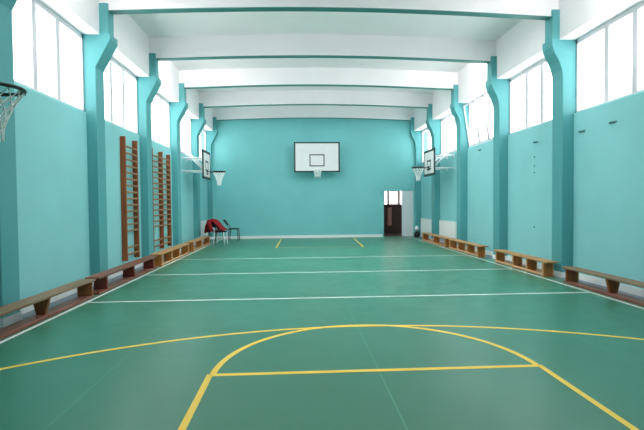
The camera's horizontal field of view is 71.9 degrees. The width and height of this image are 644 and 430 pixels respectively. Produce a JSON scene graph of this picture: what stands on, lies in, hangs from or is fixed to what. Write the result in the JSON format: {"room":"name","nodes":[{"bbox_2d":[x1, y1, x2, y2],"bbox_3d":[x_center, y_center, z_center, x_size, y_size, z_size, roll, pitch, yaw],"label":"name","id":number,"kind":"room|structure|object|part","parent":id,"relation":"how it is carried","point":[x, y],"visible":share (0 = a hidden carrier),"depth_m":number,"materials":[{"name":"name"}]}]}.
{"room":"sports hall","nodes":[
{"label":"sports hall","id":0,"kind":"room"},
{"bbox_2d":[14,0,207,299],"bbox_3d":[-4.986,-1.623,10.029,0.340,6.320,22.440,-1,2,-3],"label":"wall","id":1,"kind":"structure","parent":0,"point":[51,133],"depth_m":8.12,"materials":[{"name":"teal paint"}]},
{"bbox_2d":[0,82,26,141],"bbox_3d":[-3.571,-1.324,3.882,1.827,1.350,1.008,-1,2,-3],"label":"basketball hoop","id":2,"kind":"object","parent":1,"relation":"attached to","point":[18,93],"visible":1,"depth_m":3.94,"materials":[{"name":"grey"}]},
{"bbox_2d":[14,0,83,110],"bbox_3d":[-4.777,-2.827,7.650,0.070,1.550,2.610,-1,2,-3],"label":"window","id":3,"kind":"structure","parent":1,"relation":"in","point":[57,20],"depth_m":7.96,"materials":[{"name":"white"}]},
{"bbox_2d":[0,237,212,326],"bbox_3d":[-4.682,1.368,10.120,0.214,0.130,22.032,-1,2,-3],"label":"baseboard","id":4,"kind":"structure","parent":1,"relation":"attached to","point":[6,321],"depth_m":7.01,"materials":[{"name":"white paint"}]},
{"bbox_2d":[105,57,137,133],"bbox_3d":[-4.936,-2.906,10.644,0.070,1.550,2.610,-1,2,-3],"label":"window","id":5,"kind":"structure","parent":1,"relation":"in","point":[114,62],"depth_m":10.96,"materials":[{"name":"white"}]},
{"bbox_2d":[39,0,212,130],"bbox_3d":[-4.774,-4.214,9.962,0.450,1.100,22.020,-1,2,-3],"label":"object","id":6,"kind":"structure","parent":1,"relation":"attached to","point":[132,50],"depth_m":10.70,"materials":[{"name":"white paint"}]},
{"bbox_2d":[120,136,139,260],"bbox_3d":[-4.793,-0.398,11.099,0.130,3.010,0.846,-1,2,-3],"label":"wall bars","id":7,"kind":"object","parent":1,"relation":"attached to","point":[123,146],"visible":1,"depth_m":10.84,"materials":[{"name":"brown wood"}]},
{"bbox_3d":[-4.775,-0.388,10.704,0.123,3.010,0.056,-1,2,-3],"label":"post","id":8,"kind":"part","parent":7,"relation":"part of","materials":[{"name":"brown wood"}]},
{"bbox_3d":[-4.817,-0.408,11.493,0.123,3.010,0.056,-1,2,-3],"label":"post","id":9,"kind":"part","parent":7,"relation":"part of","materials":[{"name":"brown wood"}]},
{"bbox_2d":[151,93,169,147],"bbox_3d":[-5.096,-2.985,13.639,0.070,1.550,2.610,-1,2,-3],"label":"window","id":10,"kind":"structure","parent":1,"relation":"in","point":[160,98],"depth_m":13.97,"materials":[{"name":"white"}]},
{"bbox_2d":[152,148,171,251],"bbox_3d":[-4.924,-0.448,13.560,0.130,2.960,1.796,-1,2,-3],"label":"wall bars","id":11,"kind":"object","parent":1,"relation":"attached to","point":[160,173],"visible":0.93,"depth_m":13.60,"materials":[{"name":"brown wood"}]},
{"bbox_3d":[-4.881,-0.425,12.691,0.123,2.960,0.056,-1,2,-3],"label":"post","id":12,"kind":"part","parent":11,"relation":"part of","materials":[{"name":"brown wood"}]},
{"bbox_3d":[-4.930,-0.449,13.610,0.123,2.960,0.056,-1,2,-3],"label":"post","id":13,"kind":"part","parent":11,"relation":"part of","materials":[{"name":"brown wood"}]},
{"bbox_3d":[-4.973,-0.471,14.428,0.123,2.960,0.056,-1,2,-3],"label":"post","id":14,"kind":"part","parent":11,"relation":"part of","materials":[{"name":"brown wood"}]},
{"bbox_2d":[180,113,190,155],"bbox_3d":[-5.151,-3.065,16.639,0.281,1.550,2.610,-1,2,-3],"label":"window","id":15,"kind":"structure","parent":1,"relation":"in","point":[183,137],"depth_m":16.95,"materials":[{"name":"white"}]},
{"bbox_3d":[-5.091,-3.010,15.818,0.040,1.430,0.900,8,1,-3],"label":"sash","id":16,"kind":"part","parent":15,"relation":"part of","materials":[{"name":"white"}]},
{"bbox_2d":[200,129,205,161],"bbox_3d":[-5.413,-3.141,19.569,0.070,1.550,2.490,-1,2,-3],"label":"window","id":17,"kind":"structure","parent":1,"relation":"in","point":[203,130],"depth_m":19.91,"materials":[{"name":"white"}]},
{"bbox_2d":[181,147,225,184],"bbox_3d":[-4.409,-1.815,16.747,1.533,1.398,1.308,-1,2,-3],"label":"basketball hoop","id":18,"kind":"object","parent":1,"relation":"attached to","point":[205,166],"visible":1,"depth_m":16.66,"materials":[{"name":"grey metal"}]},
{"bbox_3d":[-4.755,-2.101,16.356,0.801,0.085,0.068,-1,2,-3],"label":"arm","id":19,"kind":"part","parent":18,"relation":"part of","materials":[{"name":"white metal"}]},
{"bbox_2d":[201,220,207,236],"bbox_3d":[-5.248,0.717,19.644,0.100,0.929,1.500,-1,2,-3],"label":"radiator","id":20,"kind":"object","parent":1,"relation":"attached to","point":[203,223],"visible":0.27,"depth_m":19.45,"materials":[{"name":"white metal"}]},
{"bbox_2d":[202,118,426,236],"bbox_3d":[-0.325,-1.960,21.393,10.880,6.300,0.232,-1,2,-3],"label":"wall","id":21,"kind":"structure","parent":0,"point":[260,192],"depth_m":21.28,"materials":[{"name":"teal paint"}]},
{"bbox_2d":[213,234,382,238],"bbox_3d":[-1.221,1.039,21.310,8.320,0.125,0.020,-1,2,-3],"label":"baseboard","id":22,"kind":"structure","parent":21,"relation":"attached to","point":[362,235],"depth_m":21.31,"materials":[{"name":"white paint"}]},
{"bbox_2d":[294,142,339,176],"bbox_3d":[-0.232,-2.559,20.633,2.128,1.661,1.286,-1,2,-3],"label":"basketball hoop","id":23,"kind":"object","parent":21,"relation":"attached to","point":[315,157],"visible":1,"depth_m":20.62,"materials":[{"name":"grey"}]},
{"bbox_2d":[383,190,413,235],"bbox_3d":[3.695,-0.095,22.058,1.500,2.265,0.950,-1,2,-3],"label":"door","id":24,"kind":"structure","parent":21,"relation":"in","point":[407,195],"depth_m":21.63,"materials":[{"name":"white paint"}]},
{"bbox_2d":[0,233,643,429],"bbox_3d":[0.246,1.411,11.480,13.300,0.122,24.620,-1,2,-3],"label":"floor","id":25,"kind":"structure","parent":0,"point":[386,332],"depth_m":5.08,"materials":[{"name":"green paint"}]},
{"bbox_2d":[0,0,19,318],"bbox_3d":[-4.454,-1.335,6.204,0.690,5.740,0.390,-1,2,-3],"label":"column","id":26,"kind":"structure","parent":25,"relation":"on","point":[9,248],"depth_m":6.22,"materials":[{"name":"teal paint"}]},
{"bbox_2d":[0,279,95,339],"bbox_3d":[-4.144,1.362,6.447,0.270,0.330,3.200,-1,2,-3],"label":"bench","id":27,"kind":"object","parent":25,"relation":"on","point":[41,301],"visible":1,"depth_m":6.54,"materials":[{"name":"brown wood"}]},
{"bbox_3d":[-4.150,1.351,6.566,0.248,0.245,0.060,-1,2,-3],"label":"leg","id":28,"kind":"part","parent":27,"relation":"part of","materials":[{"name":"brown wood"}]},
{"bbox_3d":[-4.145,1.214,6.442,0.270,0.035,3.200,-1,2,-3],"label":"seat","id":29,"kind":"part","parent":27,"relation":"part of","materials":[{"name":"brown wood"}]},
{"bbox_3d":[-4.222,1.316,7.904,0.260,0.245,0.040,-1,2,-3],"label":"leg","id":30,"kind":"part","parent":27,"relation":"part of","materials":[{"name":"brown wood"}]},
{"bbox_2d":[83,3,117,275],"bbox_3d":[-4.614,-1.414,9.198,0.690,5.740,0.390,-1,2,-3],"label":"column","id":31,"kind":"structure","parent":25,"relation":"on","point":[98,50],"depth_m":9.03,"materials":[{"name":"teal paint"}]},
{"bbox_2d":[85,256,157,294],"bbox_3d":[-4.327,1.271,9.880,0.270,0.330,3.400,-1,2,-3],"label":"bench","id":32,"kind":"object","parent":25,"relation":"on","point":[101,285],"visible":0.96,"depth_m":9.46,"materials":[{"name":"brown wood"}]},
{"bbox_3d":[-4.256,1.299,8.543,0.260,0.245,0.070,-1,2,-3],"label":"leg","id":33,"kind":"part","parent":32,"relation":"part of","materials":[{"name":"brown wood"}]},
{"bbox_3d":[-4.328,1.124,9.876,0.270,0.035,3.400,-1,2,-3],"label":"seat","id":34,"kind":"part","parent":32,"relation":"part of","materials":[{"name":"brown wood"}]},
{"bbox_3d":[-4.326,1.411,9.884,0.220,0.050,3.340,-1,2,-3],"label":"foot rail","id":35,"kind":"part","parent":32,"relation":"part of","materials":[{"name":"brown wood"}]},
{"bbox_3d":[-4.331,1.262,9.960,0.260,0.245,0.070,-1,2,-3],"label":"leg","id":36,"kind":"part","parent":32,"relation":"part of","materials":[{"name":"brown wood"}]},
{"bbox_3d":[-4.402,1.227,11.278,0.260,0.245,0.070,-1,2,-3],"label":"leg","id":37,"kind":"part","parent":32,"relation":"part of","materials":[{"name":"brown wood"}]},
{"bbox_2d":[137,53,160,257],"bbox_3d":[-4.774,-1.493,12.193,0.690,5.740,0.390,-1,2,-3],"label":"column","id":38,"kind":"structure","parent":25,"relation":"on","point":[147,87],"depth_m":12.02,"materials":[{"name":"teal paint"}]},
{"bbox_2d":[150,243,189,265],"bbox_3d":[-4.485,1.171,13.305,0.280,0.350,3.180,-1,2,-3],"label":"bench","id":39,"kind":"object","parent":25,"relation":"on","point":[167,254],"visible":0.92,"depth_m":12.84,"materials":[{"name":"brown wood"}]},
{"bbox_3d":[-4.486,1.012,13.301,0.280,0.032,3.180,-1,2,-3],"label":"seat","id":40,"kind":"part","parent":39,"relation":"part of","materials":[{"name":"brown wood"}]},
{"bbox_3d":[-4.373,1.290,13.365,0.022,0.045,2.880,-1,2,-3],"label":"rail","id":41,"kind":"part","parent":39,"relation":"part of","materials":[{"name":"brown wood"}]},
{"bbox_2d":[169,83,187,248],"bbox_3d":[-4.934,-1.572,15.188,0.690,5.740,0.390,-1,2,-3],"label":"column","id":42,"kind":"structure","parent":25,"relation":"on","point":[177,110],"depth_m":15.01,"materials":[{"name":"teal paint"}]},
{"bbox_2d":[185,236,210,251],"bbox_3d":[-4.675,1.077,16.869,0.280,0.350,3.080,-1,2,-3],"label":"bench","id":43,"kind":"object","parent":25,"relation":"on","point":[198,241],"visible":0.84,"depth_m":16.83,"materials":[{"name":"brown wood"}]},
{"bbox_3d":[-4.676,0.918,16.865,0.280,0.032,3.080,-1,2,-3],"label":"seat","id":44,"kind":"part","parent":43,"relation":"part of","materials":[{"name":"brown wood"}]},
{"bbox_2d":[191,103,205,238],"bbox_3d":[-5.094,-1.651,18.182,0.690,5.740,0.390,-1,2,-3],"label":"column","id":45,"kind":"structure","parent":25,"relation":"on","point":[197,125],"depth_m":18.00,"materials":[{"name":"teal paint"}]},
{"bbox_2d":[206,117,217,236],"bbox_3d":[-5.241,-1.724,20.947,0.690,5.740,0.170,-1,2,-3],"label":"column","id":46,"kind":"structure","parent":25,"relation":"on","point":[210,135],"depth_m":20.86,"materials":[{"name":"teal paint"}]},
{"bbox_2d":[211,221,227,244],"bbox_3d":[-4.201,0.734,18.138,0.601,0.962,0.446,0,2,7],"label":"chair","id":47,"kind":"object","parent":25,"relation":"on","point":[212,223],"visible":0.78,"depth_m":17.96,"materials":[{"name":"black metal"}]},
{"bbox_2d":[204,219,228,232],"bbox_3d":[-4.317,0.445,18.142,0.868,0.603,0.914,0,2,7],"label":"jacket","id":48,"kind":"object","parent":47,"relation":"on","point":[208,227],"visible":1,"depth_m":17.93,"materials":[{"name":"red fabric"}]},
{"bbox_2d":[223,219,239,240],"bbox_3d":[-4.141,0.681,20.287,0.710,0.952,0.446,-1,2,-1],"label":"chair","id":49,"kind":"object","parent":25,"relation":"on","point":[224,220],"visible":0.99,"depth_m":20.09,"materials":[{"name":"black metal"}]},
{"bbox_2d":[410,117,421,233],"bbox_3d":[4.665,-1.826,21.473,0.769,5.740,0.170,-1,2,-3],"label":"column","id":50,"kind":"structure","parent":25,"relation":"on","point":[416,136],"depth_m":21.40,"materials":[{"name":"teal paint"}]},
{"bbox_2d":[414,230,419,236],"bbox_3d":[4.552,0.891,21.281,0.289,0.320,0.291,-1,2,-3],"label":"sack","id":51,"kind":"object","parent":25,"relation":"on","point":[416,234],"visible":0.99,"depth_m":21.18,"materials":[{"name":"black fabric"}]},
{"bbox_2d":[426,104,440,237],"bbox_3d":[4.812,-1.753,18.708,0.769,5.740,0.390,-1,2,-3],"label":"column","id":52,"kind":"structure","parent":25,"relation":"on","point":[433,125],"depth_m":18.53,"materials":[{"name":"teal paint"}]},
{"bbox_2d":[423,232,453,246],"bbox_3d":[4.542,0.974,17.639,0.280,0.350,3.180,-1,2,-3],"label":"bench","id":53,"kind":"object","parent":25,"relation":"on","point":[436,238],"visible":0.87,"depth_m":17.59,"materials":[{"name":"brown wood"}]},
{"bbox_3d":[4.540,0.815,17.634,0.280,0.032,3.180,-1,2,-3],"label":"seat","id":54,"kind":"part","parent":53,"relation":"part of","materials":[{"name":"brown wood"}]},
{"bbox_2d":[450,85,468,245],"bbox_3d":[4.972,-1.675,15.714,0.769,5.740,0.390,-1,2,-3],"label":"column","id":55,"kind":"structure","parent":25,"relation":"on","point":[456,108],"depth_m":15.54,"materials":[{"name":"teal paint"}]},
{"bbox_2d":[448,239,488,256],"bbox_3d":[4.710,1.057,14.479,0.280,0.350,2.750,-1,2,-3],"label":"bench","id":56,"kind":"object","parent":25,"relation":"on","point":[470,249],"visible":1,"depth_m":14.11,"materials":[{"name":"brown wood"}]},
{"bbox_3d":[4.595,1.179,14.527,0.022,0.045,2.450,-1,2,-3],"label":"rail","id":57,"kind":"part","parent":56,"relation":"part of","materials":[{"name":"brown wood"}]},
{"bbox_3d":[4.709,0.898,14.475,0.280,0.032,2.750,-1,2,-3],"label":"seat","id":58,"kind":"part","parent":56,"relation":"part of","materials":[{"name":"brown wood"}]},
{"bbox_2d":[485,56,509,255],"bbox_3d":[5.132,-1.595,12.719,0.769,5.740,0.390,-1,2,-3],"label":"column","id":59,"kind":"structure","parent":25,"relation":"on","point":[498,90],"depth_m":12.55,"materials":[{"name":"teal paint"}]},
{"bbox_2d":[493,249,557,276],"bbox_3d":[4.902,1.152,10.876,0.280,0.350,2.590,-1,2,-3],"label":"bench","id":60,"kind":"object","parent":25,"relation":"on","point":[547,270],"visible":1,"depth_m":10.43,"materials":[{"name":"brown wood"}]},
{"bbox_3d":[4.788,1.275,10.903,0.022,0.045,2.330,-1,2,-3],"label":"rail","id":61,"kind":"part","parent":60,"relation":"part of","materials":[{"name":"brown wood"}]},
{"bbox_3d":[5.016,1.272,10.915,0.022,0.045,2.330,-1,2,-3],"label":"rail","id":62,"kind":"part","parent":60,"relation":"part of","materials":[{"name":"brown wood"}]},
{"bbox_3d":[4.901,0.993,10.871,0.280,0.032,2.590,-1,2,-3],"label":"seat","id":63,"kind":"part","parent":60,"relation":"part of","materials":[{"name":"brown wood"}]},
{"bbox_2d":[542,9,575,271],"bbox_3d":[5.292,-1.517,9.724,0.769,5.740,0.390,-1,2,-3],"label":"column","id":64,"kind":"structure","parent":25,"relation":"on","point":[560,55],"depth_m":9.57,"materials":[{"name":"teal paint"}]},
{"bbox_2d":[562,266,643,306],"bbox_3d":[5.103,1.253,7.408,0.270,0.330,3.300,-1,2,-3],"label":"bench","id":65,"kind":"object","parent":25,"relation":"on","point":[613,282],"visible":1,"depth_m":7.79,"materials":[{"name":"brown wood"}]},
{"bbox_3d":[5.022,1.206,8.915,0.260,0.245,0.040,-1,2,-3],"label":"leg","id":66,"kind":"part","parent":65,"relation":"part of","materials":[{"name":"brown wood"}]},
{"bbox_3d":[5.101,1.106,7.404,0.270,0.035,3.300,-1,2,-3],"label":"seat","id":67,"kind":"part","parent":65,"relation":"part of","materials":[{"name":"brown wood"}]},
{"bbox_3d":[5.104,1.393,7.412,0.220,0.050,3.240,-1,2,-3],"label":"foot rail","id":68,"kind":"part","parent":65,"relation":"part of","materials":[{"name":"brown wood"}]},
{"bbox_3d":[5.084,1.237,7.757,0.248,0.245,0.060,-1,2,-3],"label":"leg","id":69,"kind":"part","parent":65,"relation":"part of","materials":[{"name":"brown wood"}]},
{"bbox_2d":[129,11,521,107],"bbox_3d":[0.236,-4.977,10.235,10.880,0.380,22.470,-1,2,-3],"label":"ceiling","id":70,"kind":"structure","parent":0,"point":[270,22],"depth_m":11.76,"materials":[{"name":"white paint"}]},
{"bbox_2d":[213,105,413,120],"bbox_3d":[-0.357,-4.856,21.151,9.570,0.736,0.124,-1,2,-3],"label":"ceiling beam","id":71,"kind":"structure","parent":70,"relation":"attached to","point":[302,111],"depth_m":21.09,"materials":[{"name":"white paint"}]},
{"bbox_2d":[199,90,431,108],"bbox_3d":[-0.205,-4.781,18.301,9.570,0.736,0.174,-1,2,-3],"label":"ceiling beam","id":72,"kind":"structure","parent":70,"relation":"attached to","point":[268,97],"depth_m":18.22,"materials":[{"name":"white paint"}]},
{"bbox_2d":[179,68,457,89],"bbox_3d":[-0.045,-4.702,15.306,9.570,0.736,0.174,-1,2,-3],"label":"ceiling beam","id":73,"kind":"structure","parent":70,"relation":"attached to","point":[246,77],"depth_m":15.22,"materials":[{"name":"white paint"}]},
{"bbox_2d":[149,34,495,63],"bbox_3d":[0.115,-4.623,12.311,9.570,0.736,0.174,-1,2,-3],"label":"ceiling beam","id":74,"kind":"structure","parent":70,"relation":"attached to","point":[268,45],"depth_m":12.22,"materials":[{"name":"white paint"}]},
{"bbox_2d":[100,0,558,19],"bbox_3d":[0.275,-4.544,9.316,9.570,0.736,0.174,-1,2,-3],"label":"ceiling beam","id":75,"kind":"structure","parent":70,"relation":"attached to","point":[514,9],"depth_m":9.28,"materials":[{"name":"white paint"}]},
{"bbox_2d":[384,205,401,232],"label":"door","id":76,"kind":"structure","parent":0,"point":[396,227],"depth_m":23.88,"materials":[{"name":"brown paint"}]},
{"bbox_2d":[387,207,391,225],"bbox_3d":[3.623,0.081,23.817,0.220,0.980,0.080,-1,2,-3],"label":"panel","id":77,"kind":"object","parent":76,"relation":"attached to","point":[389,209],"visible":1,"depth_m":23.78,"materials":[{"name":"brown wood"}]},
{"bbox_2d":[384,191,401,204],"bbox_3d":[3.734,-1.027,23.884,2.010,0.970,0.060,-1,2,-3],"label":"window","id":78,"kind":"structure","parent":76,"relation":"in","point":[387,191],"depth_m":23.86,"materials":[{"name":"grey"}]},
{"bbox_2d":[390,191,397,204],"bbox_3d":[3.854,-1.036,23.788,0.440,0.950,0.044,-1,2,-3],"label":"window pane","id":79,"kind":"object","parent":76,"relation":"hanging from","point":[393,194],"visible":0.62,"depth_m":23.78,"materials":[{"name":"white glass"}]},
{"bbox_2d":[421,8,643,288],"bbox_3d":[5.519,-1.732,10.587,0.340,6.320,22.440,-1,2,-3],"label":"wall","id":80,"kind":"structure","parent":0,"point":[608,176],"depth_m":9.24,"materials":[{"name":"teal paint"}]},
{"bbox_2d":[422,128,428,162],"bbox_3d":[4.907,-3.248,20.116,0.070,1.550,2.490,-1,2,-3],"label":"window","id":81,"kind":"structure","parent":80,"relation":"in","point":[425,129],"depth_m":21.29,"materials":[{"name":"white"}]},
{"bbox_2d":[421,218,431,236],"bbox_3d":[4.800,0.623,20.358,0.100,0.899,1.700,-1,2,-3],"label":"radiator","id":82,"kind":"object","parent":80,"relation":"attached to","point":[426,224],"visible":0.74,"depth_m":20.21,"materials":[{"name":"white metal"}]},
{"bbox_2d":[412,145,454,180],"bbox_3d":[4.231,-1.986,17.173,1.533,1.322,1.408,-1,2,-3],"label":"basketball hoop","id":83,"kind":"object","parent":80,"relation":"attached to","point":[430,158],"visible":1,"depth_m":17.03,"materials":[{"name":"grey"}]},
{"bbox_3d":[4.598,-2.240,16.794,0.831,0.085,0.068,-1,2,-3],"label":"arm","id":84,"kind":"part","parent":83,"relation":"part of","materials":[{"name":"white metal"}]},
{"bbox_2d":[439,220,456,241],"bbox_3d":[4.954,0.689,17.473,0.100,0.919,1.880,-1,2,-3],"label":"radiator","id":85,"kind":"object","parent":80,"relation":"attached to","point":[446,228],"visible":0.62,"depth_m":17.25,"materials":[{"name":"white metal"}]},
{"bbox_2d":[441,113,456,154],"bbox_3d":[4.958,-3.169,17.176,0.281,1.550,2.610,-1,2,-3],"label":"window","id":86,"kind":"structure","parent":80,"relation":"in","point":[448,116],"depth_m":17.49,"materials":[{"name":"white"}]},
{"bbox_3d":[4.943,-3.137,17.193,0.040,1.430,0.663,-9,2,-3],"label":"sash","id":87,"kind":"part","parent":86,"relation":"part of","materials":[{"name":"white"}]},
{"bbox_2d":[463,92,492,146],"bbox_3d":[5.118,-3.090,14.181,0.281,1.550,2.610,-1,2,-3],"label":"window","id":88,"kind":"structure","parent":80,"relation":"in","point":[481,99],"depth_m":14.49,"materials":[{"name":"white"}]},
{"bbox_3d":[5.059,-3.079,15.022,0.040,1.430,0.867,-9,2,-3],"label":"sash","id":89,"kind":"part","parent":88,"relation":"part of","materials":[{"name":"white"}]},
{"bbox_3d":[5.103,-3.058,14.198,0.040,1.430,0.663,-9,2,-3],"label":"sash","id":90,"kind":"part","parent":88,"relation":"part of","materials":[{"name":"white"}]},
{"bbox_3d":[5.147,-3.035,13.358,0.040,1.430,0.900,-9,2,-3],"label":"sash","id":91,"kind":"part","parent":88,"relation":"part of","materials":[{"name":"white"}]},
{"bbox_2d":[414,0,642,130],"bbox_3d":[5.249,-4.318,10.495,0.485,1.100,22.020,-1,2,-3],"label":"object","id":92,"kind":"structure","parent":80,"relation":"attached to","point":[518,49],"depth_m":11.11,"materials":[{"name":"white paint"}]},
{"bbox_2d":[509,59,551,133],"bbox_3d":[5.383,-3.012,11.192,0.070,1.550,2.610,-1,2,-3],"label":"window","id":93,"kind":"structure","parent":80,"relation":"in","point":[542,63],"depth_m":11.51,"materials":[{"name":"white"}]},
{"bbox_2d":[419,234,643,296],"bbox_3d":[5.244,1.265,10.648,0.264,0.130,22.032,-1,2,-3],"label":"baseboard","id":94,"kind":"structure","parent":80,"relation":"attached to","point":[622,287],"depth_m":9.02,"materials":[{"name":"white paint"}]},
{"bbox_2d":[576,0,643,111],"bbox_3d":[5.543,-2.933,8.198,0.070,1.550,2.610,-1,2,-3],"label":"window","id":95,"kind":"structure","parent":80,"relation":"in","point":[635,11],"depth_m":8.51,"materials":[{"name":"white"}]}
]}

